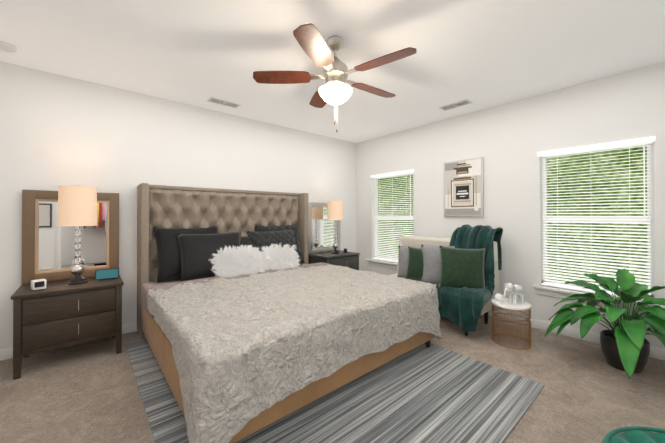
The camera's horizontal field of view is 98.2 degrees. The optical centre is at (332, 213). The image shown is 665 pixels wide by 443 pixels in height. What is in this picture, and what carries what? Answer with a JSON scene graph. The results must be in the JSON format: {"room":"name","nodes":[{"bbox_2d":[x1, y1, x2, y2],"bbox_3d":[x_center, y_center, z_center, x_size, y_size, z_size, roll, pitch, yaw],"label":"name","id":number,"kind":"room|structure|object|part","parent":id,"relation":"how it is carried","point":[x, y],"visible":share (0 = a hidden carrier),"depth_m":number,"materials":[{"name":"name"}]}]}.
{"room":"bedroom","nodes":[
{"label":"bedroom","id":0,"kind":"room"},
{"bbox_2d":[0,61,355,348],"bbox_3d":[-1.471,-0.013,4.008,5.250,2.700,0.150,0,0,-41],"label":"wall","id":1,"kind":"structure","parent":0,"point":[56,130],"depth_m":3.22,"materials":[{"name":"white paint"}]},
{"bbox_2d":[0,322,137,360],"bbox_3d":[-1.417,1.286,3.937,4.950,0.100,0.015,0,0,-41],"label":"baseboard","id":2,"kind":"structure","parent":1,"relation":"attached to","point":[7,353],"depth_m":2.63,"materials":[{"name":"white"}]},
{"bbox_2d":[21,190,118,283],"bbox_3d":[-2.589,0.221,2.891,0.720,0.873,0.040,0,0,-41],"label":"mirror","id":3,"kind":"object","parent":1,"relation":"attached to","point":[48,249],"visible":0.79,"depth_m":2.81,"materials":[{"name":"brown mirror"}]},
{"bbox_2d":[308,202,339,253],"bbox_3d":[-0.140,0.247,4.994,0.720,0.848,0.040,0,0,-41],"label":"mirror","id":4,"kind":"object","parent":1,"relation":"attached to","point":[320,232],"visible":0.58,"depth_m":4.94,"materials":[{"name":"silver metal"}]},
{"bbox_2d":[0,315,664,442],"bbox_3d":[0.093,1.375,2.178,5.250,0.100,4.950,0,0,-41],"label":"floor","id":5,"kind":"structure","parent":0,"point":[87,392],"depth_m":2.15,"materials":[{"name":"beige carpet"}]},
{"bbox_2d":[11,275,123,379],"bbox_3d":[-2.423,0.993,2.692,0.724,0.670,0.535,0,0,-41],"label":"nightstand","id":6,"kind":"object","parent":5,"relation":"on","point":[52,315],"visible":0.98,"depth_m":2.49,"materials":[{"name":"brown wood"}]},
{"bbox_2d":[31,279,45,289],"bbox_3d":[-2.521,0.613,2.473,0.074,0.080,0.085,0,0,31],"label":"clock","id":7,"kind":"object","parent":6,"relation":"on","point":[38,284],"visible":0.98,"depth_m":2.45,"materials":[{"name":"white plastic"}]},
{"bbox_2d":[57,185,96,284],"bbox_3d":[-2.398,0.194,2.715,0.292,0.924,0.292,0,0,-41],"label":"lamp","id":8,"kind":"object","parent":6,"relation":"on","point":[77,206],"visible":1,"depth_m":2.64,"materials":[{"name":"beige fabric"}]},
{"bbox_2d":[95,268,118,279],"bbox_3d":[-2.243,0.606,2.873,0.190,0.099,0.076,0,0,-33],"label":"smart display","id":9,"kind":"object","parent":6,"relation":"on","point":[102,274],"visible":1,"depth_m":2.85,"materials":[{"name":"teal plastic"}]},
{"bbox_2d":[308,250,359,269],"bbox_3d":[0.026,1.007,4.795,0.724,0.670,0.535,0,0,-41],"label":"nightstand","id":10,"kind":"object","parent":5,"relation":"on","point":[348,259],"visible":0.35,"depth_m":4.67,"materials":[{"name":"brown wood"}]},
{"bbox_2d":[327,200,342,253],"bbox_3d":[0.044,0.223,4.813,0.268,0.894,0.268,0,0,-41],"label":"lamp","id":11,"kind":"object","parent":10,"relation":"on","point":[335,210],"visible":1,"depth_m":4.72,"materials":[{"name":"beige fabric"}]},
{"bbox_2d":[125,339,543,442],"bbox_3d":[-0.233,1.321,2.551,2.360,0.012,2.940,0,0,-41],"label":"rug","id":12,"kind":"object","parent":5,"relation":"on","point":[423,393],"visible":0.46,"depth_m":1.96,"materials":[{"name":"grey fabric"}]},
{"bbox_2d":[137,183,441,442],"bbox_3d":[-0.570,0.498,3.020,2.304,1.636,2.487,0,0,-41],"label":"bed","id":13,"kind":"object","parent":12,"relation":"on","point":[250,320],"visible":1,"depth_m":2.33,"materials":[{"name":"upholstery fabric"},{"name":"light brown wood"},{"name":"plush textile"}]},
{"bbox_3d":[-1.286,0.501,3.850,2.178,1.630,0.295,0,0,-41],"label":"headboard","id":14,"kind":"part","parent":13,"relation":"part of","materials":[{"name":"fabric"}]},
{"bbox_3d":[-0.597,0.883,3.029,2.158,0.375,2.215,0,0,-41],"label":"mattress","id":15,"kind":"part","parent":13,"relation":"part of","materials":[{"name":"beige fabric"}]},
{"bbox_3d":[-0.563,1.123,3.003,2.162,0.386,2.305,0,0,-41],"label":"frame","id":16,"kind":"part","parent":13,"relation":"part of","materials":[{"name":"fabric"}]},
{"bbox_2d":[147,264,441,442],"bbox_3d":[-0.319,0.963,2.724,2.304,0.578,1.716,0,0,-41],"label":"comforter","id":17,"kind":"object","parent":13,"relation":"on","point":[238,353],"depth_m":1.95,"materials":[{"name":"beige fabric"}]},
{"bbox_2d":[387,224,502,335],"bbox_3d":[1.300,0.740,3.673,0.768,1.189,1.424,0,0,-41],"label":"settee","id":18,"kind":"object","parent":5,"relation":"on","point":[460,268],"visible":1,"depth_m":3.28,"materials":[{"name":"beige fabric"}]},
{"bbox_2d":[436,224,502,331],"bbox_3d":[1.583,0.691,3.352,0.785,1.105,0.568,0,0,-41],"label":"throw","id":19,"kind":"object","parent":18,"relation":"on","point":[469,267],"depth_m":3.22,"materials":[{"name":"teal fabric"}]},
{"bbox_2d":[491,283,531,349],"bbox_3d":[1.841,1.022,2.976,0.356,0.615,0.356,0,0,-41],"label":"side table","id":20,"kind":"object","parent":5,"relation":"on","point":[513,302],"visible":1,"depth_m":2.92,"materials":[{"name":"gold wire"},{"name":"white marble"}]},
{"bbox_2d":[544,268,664,378],"bbox_3d":[2.446,0.919,2.429,0.976,0.814,1.079,0,0,-41],"label":"potted plant","id":21,"kind":"object","parent":5,"relation":"on","point":[625,347],"visible":1,"depth_m":2.43,"materials":[{"name":"green plant"}]},
{"bbox_2d":[602,426,664,442],"bbox_3d":[1.287,1.099,0.905,0.646,0.434,0.646,0,0,-41],"label":"ottoman","id":22,"kind":"object","parent":5,"relation":"on","point":[636,434],"visible":1,"depth_m":1.19,"materials":[{"name":"green fabric"}]},
{"bbox_2d":[0,0,664,142],"bbox_3d":[0.093,-1.425,2.196,5.250,0.100,4.950,0,0,-41],"label":"ceiling","id":23,"kind":"structure","parent":0,"point":[482,54],"depth_m":2.40,"materials":[{"name":"white paint"}]},
{"bbox_2d":[0,41,17,51],"bbox_3d":[-2.675,-1.356,2.357,0.136,0.035,0.136,0,0,-41],"label":"smoke detector","id":24,"kind":"object","parent":23,"relation":"attached to","point":[6,46],"visible":1,"depth_m":2.34,"materials":[{"name":"white plastic"}]},
{"bbox_2d":[207,97,240,108],"bbox_3d":[-1.335,-1.358,3.559,0.360,0.014,0.160,0,0,-41],"label":"ceiling vent","id":25,"kind":"object","parent":23,"relation":"in","point":[223,102],"visible":1,"depth_m":3.53,"materials":[{"name":"white metal"}]},
{"bbox_2d":[253,23,416,131],"bbox_3d":[0.062,-1.006,2.312,1.237,0.734,1.256,0,0,-41],"label":"fan","id":26,"kind":"object","parent":23,"relation":"hanging from","point":[335,90],"visible":1,"depth_m":2.22,"materials":[{"name":"brown wood"}]},
{"bbox_2d":[439,99,472,110],"bbox_3d":[1.550,-1.357,3.638,0.160,0.014,0.360,0,0,-41],"label":"ceiling vent","id":27,"kind":"object","parent":23,"relation":"in","point":[456,104],"visible":0.96,"depth_m":3.62,"materials":[{"name":"white metal"}]},
{"bbox_2d":[356,61,664,348],"bbox_3d":[2.076,-0.015,3.791,0.150,2.700,4.800,0,0,-41],"label":"wall","id":28,"kind":"structure","parent":0,"point":[509,141],"depth_m":3.47,"materials":[{"name":"white paint"}]},
{"bbox_2d":[367,259,397,268],"bbox_3d":[1.011,0.893,4.927,0.130,0.100,1.000,0,0,-41],"label":"window sill","id":29,"kind":"structure","parent":28,"relation":"attached to","point":[387,264],"depth_m":5.02,"materials":[{"name":"white paint"}]},
{"bbox_2d":[374,174,412,259],"bbox_3d":[1.075,0.083,4.987,0.060,1.520,0.880,0,0,-41],"label":"window","id":30,"kind":"structure","parent":28,"relation":"in","point":[376,193],"depth_m":5.28,"materials":[{"name":"white plastic"}]},
{"bbox_2d":[371,170,413,262],"bbox_3d":[1.020,0.075,4.940,0.080,1.528,0.910,0,0,-41],"label":"window blinds","id":31,"kind":"object","parent":30,"relation":"attached to","point":[392,174],"visible":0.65,"depth_m":4.95,"materials":[{"name":"white plastic"}]},
{"bbox_2d":[444,157,483,216],"bbox_3d":[1.793,-0.343,3.972,0.039,0.780,0.540,0,0,-41],"label":"canvas art","id":32,"kind":"object","parent":28,"relation":"attached to","point":[464,187],"visible":1,"depth_m":3.94,"materials":[{"name":"printed canvas"},{"name":"silver-grey frame"}]},
{"bbox_2d":[482,309,664,360],"bbox_3d":[1.974,1.285,3.774,0.015,0.100,4.620,0,0,-41],"label":"baseboard","id":33,"kind":"structure","parent":28,"relation":"attached to","point":[655,352],"depth_m":3.09,"materials":[{"name":"white"}]},
{"bbox_2d":[541,142,654,297],"bbox_3d":[2.743,0.071,3.045,0.060,1.520,0.880,0,0,-41],"label":"window","id":34,"kind":"structure","parent":28,"relation":"in","point":[650,148],"depth_m":2.83,"materials":[{"name":"white plastic"}]},
{"bbox_2d":[537,136,655,300],"bbox_3d":[2.688,0.062,2.998,0.080,1.528,0.910,0,0,-41],"label":"window blinds","id":35,"kind":"object","parent":34,"relation":"attached to","point":[624,143],"visible":0.9,"depth_m":2.97,"materials":[{"name":"white plastic"}]},
{"bbox_2d":[532,285,664,311],"bbox_3d":[2.679,0.880,2.985,0.130,0.100,1.000,0,0,-41],"label":"window sill","id":36,"kind":"structure","parent":28,"relation":"attached to","point":[552,291],"depth_m":3.12,"materials":[{"name":"white paint"}]},
{"label":"outside","id":37,"kind":"structure","parent":0,"visible":0},
{"bbox_2d":[378,146,647,289],"bbox_3d":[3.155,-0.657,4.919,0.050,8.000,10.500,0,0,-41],"label":"trees","id":38,"kind":"object","parent":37,"point":[406,186],"depth_m":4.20,"materials":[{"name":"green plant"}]}
]}

